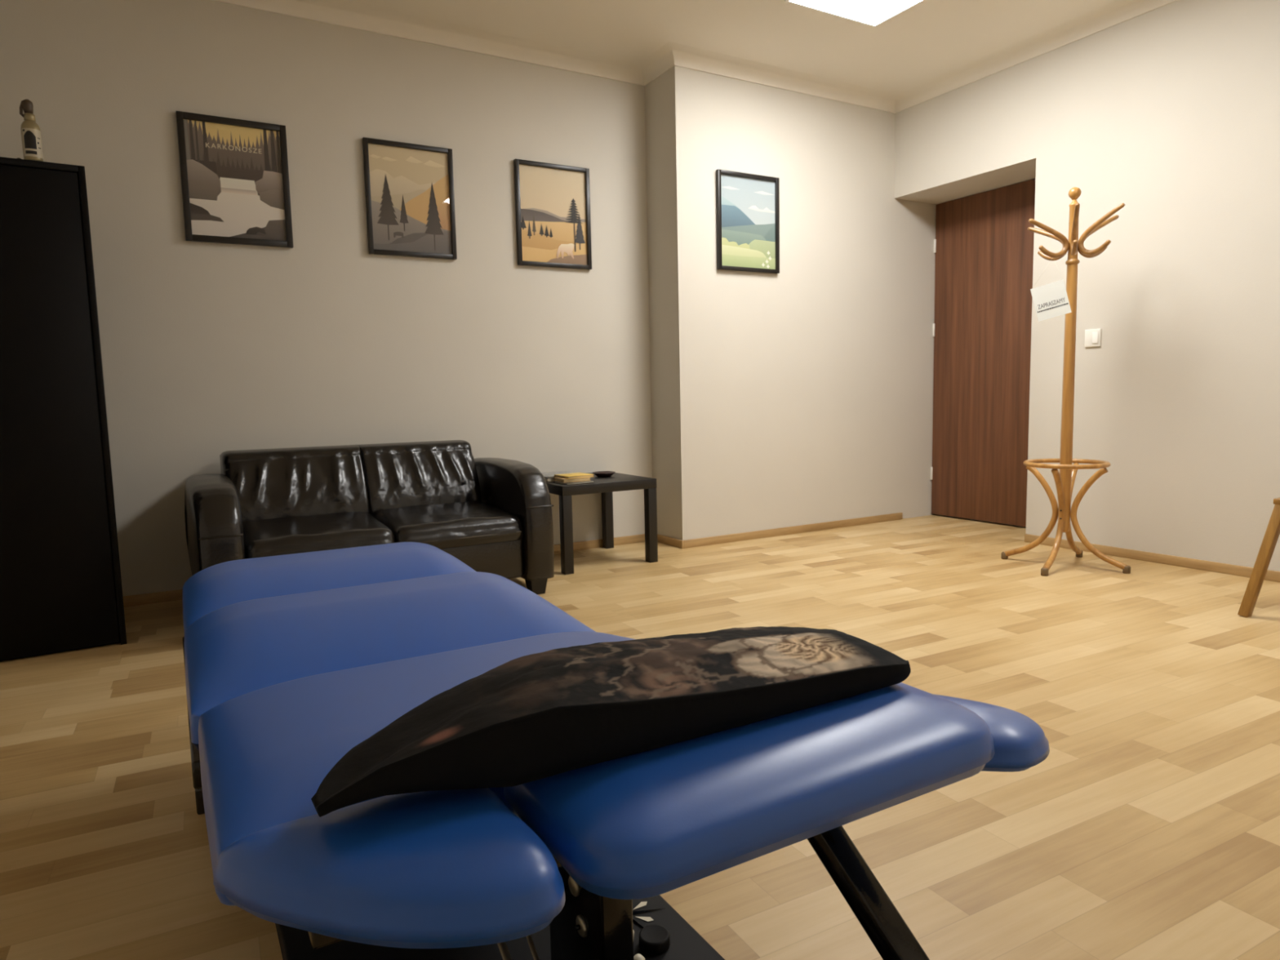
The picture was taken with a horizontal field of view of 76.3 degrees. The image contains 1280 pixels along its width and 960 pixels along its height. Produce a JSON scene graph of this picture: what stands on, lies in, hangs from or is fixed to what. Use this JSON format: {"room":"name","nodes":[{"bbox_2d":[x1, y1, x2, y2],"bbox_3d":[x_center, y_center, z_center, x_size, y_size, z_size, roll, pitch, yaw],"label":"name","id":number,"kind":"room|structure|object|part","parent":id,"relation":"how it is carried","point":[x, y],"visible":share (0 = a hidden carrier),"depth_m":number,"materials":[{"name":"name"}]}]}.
{"room":"massage therapy room","nodes":[
{"label":"massage therapy room","id":0,"kind":"room"},
{"bbox_2d":[0,0,937,595],"bbox_3d":[-0.630,-0.936,4.398,6.016,2.765,0.478,-5,7,-30],"label":"wall","id":1,"kind":"structure","parent":0,"point":[802,393],"depth_m":4.38,"materials":[{"name":"paint"}]},
{"bbox_2d":[175,111,293,248],"bbox_3d":[-1.850,-1.366,3.735,0.447,0.556,0.024,-5,7,-30],"label":"framed poster","id":2,"kind":"object","parent":1,"relation":"attached to","point":[234,173],"visible":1,"depth_m":3.73,"materials":[{"name":"black paper"}]},
{"bbox_2d":[123,533,644,606],"bbox_3d":[-1.583,0.485,4.068,3.838,0.047,0.013,-5,7,-30],"label":"baseboard","id":3,"kind":"structure","parent":1,"relation":"attached to","point":[172,595],"depth_m":3.75,"materials":[{"name":"brown wood"}]},
{"bbox_2d":[362,137,457,259],"bbox_3d":[-1.161,-1.417,4.131,0.445,0.556,0.024,-5,7,-30],"label":"framed poster","id":4,"kind":"object","parent":1,"relation":"attached to","point":[409,188],"visible":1,"depth_m":4.13,"materials":[{"name":"black paper"}]},
{"bbox_2d":[513,158,591,270],"bbox_3d":[-0.478,-1.466,4.525,0.445,0.557,0.024,-5,7,-30],"label":"framed poster","id":5,"kind":"object","parent":1,"relation":"attached to","point":[553,201],"visible":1,"depth_m":4.52,"materials":[{"name":"black paper"}]},
{"bbox_2d":[657,533,684,548],"bbox_3d":[0.168,0.363,4.878,0.013,0.047,0.328,-5,7,-30],"label":"baseboard","id":6,"kind":"structure","parent":1,"relation":"attached to","point":[671,541],"depth_m":4.84,"materials":[{"name":"brown wood"}]},
{"bbox_2d":[211,0,1177,113],"bbox_3d":[0.446,-2.055,1.911,5.560,0.077,5.367,-5,7,-30],"label":"trim","id":7,"kind":"structure","parent":1,"relation":"attached to","point":[337,12],"depth_m":4.44,"materials":[{"name":"white paint"}]},
{"bbox_2d":[715,168,779,273],"bbox_3d":[0.639,-1.512,4.791,0.447,0.558,0.024,-5,7,-30],"label":"framed poster","id":8,"kind":"object","parent":1,"relation":"attached to","point":[748,205],"visible":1,"depth_m":4.79,"materials":[{"name":"black paper"}]},
{"bbox_2d":[683,512,902,548],"bbox_3d":[1.034,0.312,5.196,1.808,0.047,0.013,-5,7,-30],"label":"baseboard","id":9,"kind":"structure","parent":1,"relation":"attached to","point":[691,543],"depth_m":5.13,"materials":[{"name":"brown wood"}]},
{"bbox_2d":[0,514,1279,959],"bbox_3d":[0.765,0.697,2.347,6.560,0.120,5.767,-5,7,-30],"label":"floor","id":10,"kind":"structure","parent":0,"point":[1148,828],"depth_m":1.93,"materials":[{"name":"brown wood"}]},
{"bbox_2d":[0,156,126,661],"bbox_3d":[-2.487,-0.236,2.977,0.928,1.746,0.606,-5,7,-30],"label":"wardrobe","id":11,"kind":"object","parent":10,"relation":"on","point":[61,588],"visible":1,"depth_m":2.90,"materials":[{"name":"black wood"}]},
{"bbox_2d":[19,98,43,161],"bbox_3d":[-2.119,-1.213,2.834,0.057,0.211,0.058,-5,7,-30],"label":"bottle","id":12,"kind":"object","parent":11,"relation":"on","point":[31,135],"visible":0.95,"depth_m":2.82,"materials":[{"name":"brown"}]},
{"bbox_2d":[22,128,40,155],"bbox_3d":[-2.105,-1.169,2.820,0.047,0.082,0.012,-6,7,-37],"label":"label","id":13,"kind":"object","parent":12,"relation":"attached to","point":[31,137],"depth_m":2.82,"materials":[{"name":"white paper"}]},
{"bbox_2d":[184,440,554,594],"bbox_3d":[-1.219,0.196,3.693,1.461,0.684,0.861,-5,7,-30],"label":"sofa","id":14,"kind":"object","parent":10,"relation":"on","point":[493,515],"visible":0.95,"depth_m":3.64,"materials":[{"name":"brown leather"}]},
{"bbox_3d":[-1.771,0.249,3.376,0.182,0.518,0.861,-5,7,-30],"label":"armrest","id":15,"kind":"part","parent":14,"relation":"part of","materials":[{"name":"brown leather"}]},
{"bbox_2d":[219,444,369,522],"bbox_3d":[-1.590,0.010,3.757,0.588,0.312,0.332,-5,7,-30],"label":"cushion","id":16,"kind":"object","parent":14,"relation":"on","point":[274,483],"depth_m":3.67,"materials":[{"name":"brown leather"}]},
{"bbox_2d":[242,511,395,559],"bbox_3d":[-1.384,0.238,3.454,0.564,0.133,0.558,-5,7,-30],"label":"seat cushion","id":17,"kind":"object","parent":14,"relation":"on","point":[277,533],"depth_m":3.32,"materials":[{"name":"brown leather"}]},
{"bbox_2d":[358,440,481,513],"bbox_3d":[-1.099,-0.030,4.040,0.546,0.312,0.332,-5,7,-30],"label":"cushion","id":18,"kind":"object","parent":14,"relation":"on","point":[396,475],"depth_m":3.94,"materials":[{"name":"brown leather"}]},
{"bbox_2d":[368,501,523,548],"bbox_3d":[-0.895,0.198,3.734,0.561,0.135,0.559,-5,7,-30],"label":"seat cushion","id":19,"kind":"object","parent":14,"relation":"on","point":[438,524],"depth_m":3.59,"materials":[{"name":"brown leather"}]},
{"bbox_3d":[-1.207,0.357,3.729,1.131,0.185,0.780,-5,7,-30],"label":"panel","id":20,"kind":"part","parent":14,"relation":"part of","materials":[{"name":"brown leather"}]},
{"bbox_3d":[-0.651,0.158,4.020,0.148,0.518,0.861,-5,7,-30],"label":"armrest","id":21,"kind":"part","parent":14,"relation":"part of","materials":[{"name":"brown leather"}]},
{"bbox_2d":[546,472,657,574],"bbox_3d":[-0.283,0.214,4.457,0.550,0.450,0.550,-5,7,-30],"label":"side table","id":22,"kind":"object","parent":10,"relation":"on","point":[617,482],"visible":0.73,"depth_m":4.28,"materials":[{"name":"black laminate"}]},
{"bbox_2d":[544,477,555,482],"bbox_3d":[-0.461,-0.013,4.391,0.187,0.024,0.206,-5,7,-30],"label":"book","id":23,"kind":"object","parent":22,"relation":"on","point":[547,479],"visible":0.18,"depth_m":4.27,"materials":[{"name":"black paper"}]},
{"bbox_2d":[541,471,572,478],"bbox_3d":[-0.451,-0.030,4.401,0.200,0.006,0.240,-4,6,-24],"label":"magazine","id":24,"kind":"object","parent":23,"relation":"on","point":[551,474],"visible":0.44,"depth_m":4.42,"materials":[{"name":"white paper"}]},
{"bbox_3d":[-0.372,0.276,4.122,0.050,0.400,0.050,-5,7,-30],"label":"leg","id":25,"kind":"part","parent":22,"relation":"part of","materials":[{"name":"black laminate"}]},
{"bbox_2d":[554,480,593,484],"bbox_3d":[-0.340,0.010,4.214,0.165,0.009,0.130,-6,7,-36],"label":"booklet","id":26,"kind":"object","parent":22,"relation":"on","point":[590,481],"visible":0.66,"depth_m":4.16,"materials":[{"name":"black"}]},
{"bbox_2d":[554,476,590,482],"bbox_3d":[-0.352,-0.005,4.231,0.150,0.018,0.140,-4,7,-26],"label":"book","id":27,"kind":"object","parent":26,"relation":"on","point":[557,479],"visible":0.79,"depth_m":4.17,"materials":[{"name":"brown paper"}]},
{"bbox_2d":[554,472,594,479],"bbox_3d":[-0.343,-0.022,4.244,0.155,0.013,0.150,-5,7,-34],"label":"book","id":28,"kind":"object","parent":27,"relation":"on","point":[574,475],"visible":1,"depth_m":4.21,"materials":[{"name":"yellow paper"}]},
{"bbox_2d":[592,471,615,477],"bbox_3d":[-0.200,-0.031,4.506,0.128,0.024,0.128,-5,7,-30],"label":"bowl","id":29,"kind":"object","parent":22,"relation":"on","point":[600,473],"visible":1,"depth_m":4.47,"materials":[{"name":"black ceramic"}]},
{"bbox_3d":[-0.192,0.202,4.798,0.050,0.400,0.050,-5,7,-30],"label":"leg","id":30,"kind":"part","parent":22,"relation":"part of","materials":[{"name":"black laminate"}]},
{"bbox_3d":[0.058,0.241,4.369,0.050,0.400,0.050,-5,7,-30],"label":"leg","id":31,"kind":"part","parent":22,"relation":"part of","materials":[{"name":"black laminate"}]},
{"bbox_2d":[182,542,1049,959],"bbox_3d":[-0.292,0.470,1.323,0.753,0.608,2.149,-5,7,-30],"label":"massage table","id":32,"kind":"object","parent":10,"relation":"on","point":[292,662],"visible":0.83,"depth_m":0.72,"materials":[{"name":"blue leather"}]},
{"bbox_3d":[-0.763,0.372,1.412,0.040,0.040,0.700,-5,7,-30],"label":"rail","id":33,"kind":"part","parent":32,"relation":"part of","materials":[{"name":"black metal"}]},
{"bbox_2d":[182,542,475,631],"bbox_3d":[-0.734,0.272,1.986,0.668,0.139,0.533,-5,7,-30],"label":"cushion","id":34,"kind":"object","parent":32,"relation":"on","point":[220,585],"depth_m":1.94,"materials":[{"name":"blue leather"}]},
{"bbox_2d":[183,571,595,743],"bbox_3d":[-0.473,0.305,1.538,0.676,0.140,0.518,-5,7,-30],"label":"cushion","id":35,"kind":"object","parent":32,"relation":"on","point":[233,651],"depth_m":1.45,"materials":[{"name":"blue leather"}]},
{"bbox_3d":[-0.174,0.270,0.563,0.210,0.055,0.185,-5,7,-30],"label":"armrest","id":36,"kind":"part","parent":32,"relation":"part of","materials":[{"name":"blue leather"}]},
{"bbox_2d":[198,631,635,906],"bbox_3d":[-0.184,0.320,1.038,0.658,0.199,0.647,-5,7,-30],"label":"cushion","id":37,"kind":"object","parent":32,"relation":"on","point":[264,753],"depth_m":0.90,"materials":[{"name":"blue leather"}]},
{"bbox_3d":[-0.277,0.737,1.357,0.567,0.050,1.300,-5,7,-30],"label":"plate","id":38,"kind":"part","parent":32,"relation":"part of","materials":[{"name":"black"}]},
{"bbox_3d":[-0.097,0.596,0.831,0.009,0.197,0.203,-6,7,-37],"label":"rod","id":39,"kind":"part","parent":32,"relation":"part of","materials":[{"name":"silver metal"}]},
{"bbox_3d":[-0.074,0.594,0.844,0.006,0.194,0.200,-5,7,-34],"label":"rod","id":40,"kind":"part","parent":32,"relation":"part of","materials":[{"name":"silver metal"}]},
{"bbox_2d":[574,924,580,930],"bbox_3d":[-0.080,0.580,1.056,0.006,0.006,0.006,-5,7,-30],"label":"socket","id":41,"kind":"object","parent":32,"relation":"attached to","point":[577,927],"depth_m":1.05,"materials":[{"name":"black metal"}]},
{"bbox_2d":[311,626,911,817],"bbox_3d":[-0.036,0.203,0.800,0.564,0.100,0.287,-5,7,-30],"label":"pillow","id":42,"kind":"object","parent":32,"relation":"on","point":[525,719],"visible":1,"depth_m":0.68,"materials":[{"name":"fabric"}]},
{"bbox_3d":[-0.002,0.713,1.207,0.020,0.016,0.020,-5,7,-30],"label":"knob","id":43,"kind":"part","parent":32,"relation":"part of","materials":[{"name":"beige plastic"}]},
{"bbox_2d":[503,682,995,899],"bbox_3d":[0.113,0.247,0.734,0.442,0.060,0.205,-5,7,-30],"label":"cushion","id":44,"kind":"object","parent":32,"relation":"on","point":[651,823],"depth_m":0.64,"materials":[{"name":"blue leather"}]},
{"bbox_3d":[0.341,0.590,0.748,0.033,0.461,0.475,-7,8,-42],"label":"leg","id":45,"kind":"part","parent":32,"relation":"part of","materials":[{"name":"black metal"}]},
{"bbox_3d":[0.297,0.255,0.847,0.232,0.045,0.135,1,6,24],"label":"armrest","id":46,"kind":"part","parent":32,"relation":"part of","materials":[{"name":"blue leather"}]},
{"bbox_2d":[1000,186,1130,576],"bbox_3d":[2.094,-0.484,3.977,0.454,1.834,0.430,-1,6,-2],"label":"coat rack","id":47,"kind":"object","parent":10,"relation":"on","point":[1064,480],"visible":1,"depth_m":3.96,"materials":[{"name":"brown wood"}]},
{"bbox_3d":[1.995,0.163,4.150,0.256,0.492,0.029,4,8,43],"label":"leg","id":48,"kind":"part","parent":47,"relation":"part of","materials":[{"name":"brown wood"}]},
{"bbox_2d":[1030,257,1071,321],"bbox_3d":[1.943,-0.903,3.834,0.174,0.317,0.196,2,7,30],"label":"hanging sign","id":49,"kind":"object","parent":47,"relation":"hanging from","point":[1051,300],"visible":1,"depth_m":3.76,"materials":[{"name":"white paper"}]},
{"bbox_2d":[1037,302,1068,312],"bbox_3d":[1.904,-0.794,3.756,0.127,0.036,0.001,2,7,30],"label":"print","id":50,"kind":"object","parent":49,"relation":"attached to","point":[1042,307],"depth_m":3.76,"materials":[{"name":"grey paper"}]},
{"bbox_3d":[2.002,0.185,3.932,0.029,0.492,0.256,4,8,43],"label":"leg","id":51,"kind":"part","parent":47,"relation":"part of","materials":[{"name":"brown wood"}]},
{"bbox_3d":[2.214,0.158,4.157,0.029,0.492,0.256,4,8,43],"label":"leg","id":52,"kind":"part","parent":47,"relation":"part of","materials":[{"name":"brown wood"}]},
{"bbox_3d":[2.221,0.180,3.939,0.256,0.492,0.029,4,8,43],"label":"leg","id":53,"kind":"part","parent":47,"relation":"part of","materials":[{"name":"brown wood"}]},
{"bbox_2d":[1237,497,1279,617],"bbox_3d":[2.609,0.300,3.023,0.471,0.460,0.464,-5,7,-30],"label":"stool","id":54,"kind":"object","parent":10,"relation":"on","point":[1266,550],"visible":1,"depth_m":3.08,"materials":[{"name":"brown wood"}]},
{"bbox_3d":[2.604,0.082,3.000,0.330,0.021,0.330,-5,7,-30],"label":"seat","id":55,"kind":"part","parent":54,"relation":"part of","materials":[{"name":"brown wood"}]},
{"bbox_2d":[340,0,1116,93],"bbox_3d":[0.703,-2.172,2.050,6.560,0.120,5.767,-5,7,-30],"label":"ceiling","id":56,"kind":"structure","parent":0,"point":[931,39],"depth_m":4.21,"materials":[{"name":"white paint"}]},
{"bbox_2d":[784,0,925,27],"bbox_3d":[1.177,-2.284,3.664,0.600,0.012,0.900,-5,7,-30],"label":"recessed light","id":57,"kind":"object","parent":56,"relation":"in","point":[873,13],"visible":1,"depth_m":3.99,"materials":[{"name":"white plastic"}]},
{"bbox_2d":[893,0,1279,571],"bbox_3d":[3.158,-0.915,3.404,0.456,2.765,5.039,-5,7,-30],"label":"wall","id":58,"kind":"structure","parent":0,"point":[1170,113],"depth_m":4.01,"materials":[{"name":"paint"}]},
{"bbox_2d":[930,178,1035,526],"bbox_3d":[2.314,-0.785,5.260,0.058,2.135,1.013,-5,7,-30],"label":"door","id":59,"kind":"structure","parent":58,"relation":"in","point":[984,243],"depth_m":5.34,"materials":[{"name":"brown wood"}]},
{"bbox_2d":[1084,328,1101,346],"bbox_3d":[2.387,-0.749,4.295,0.015,0.092,0.085,-5,7,-30],"label":"light switch","id":60,"kind":"object","parent":58,"relation":"attached to","point":[1092,336],"visible":1,"depth_m":4.29,"materials":[{"name":"white plastic"}]},
{"bbox_2d":[1024,533,1279,582],"bbox_3d":[3.240,0.493,2.989,0.013,0.047,4.021,-5,7,-30],"label":"baseboard","id":61,"kind":"structure","parent":58,"relation":"attached to","point":[1236,570],"depth_m":4.04,"materials":[{"name":"brown wood"}]}
]}

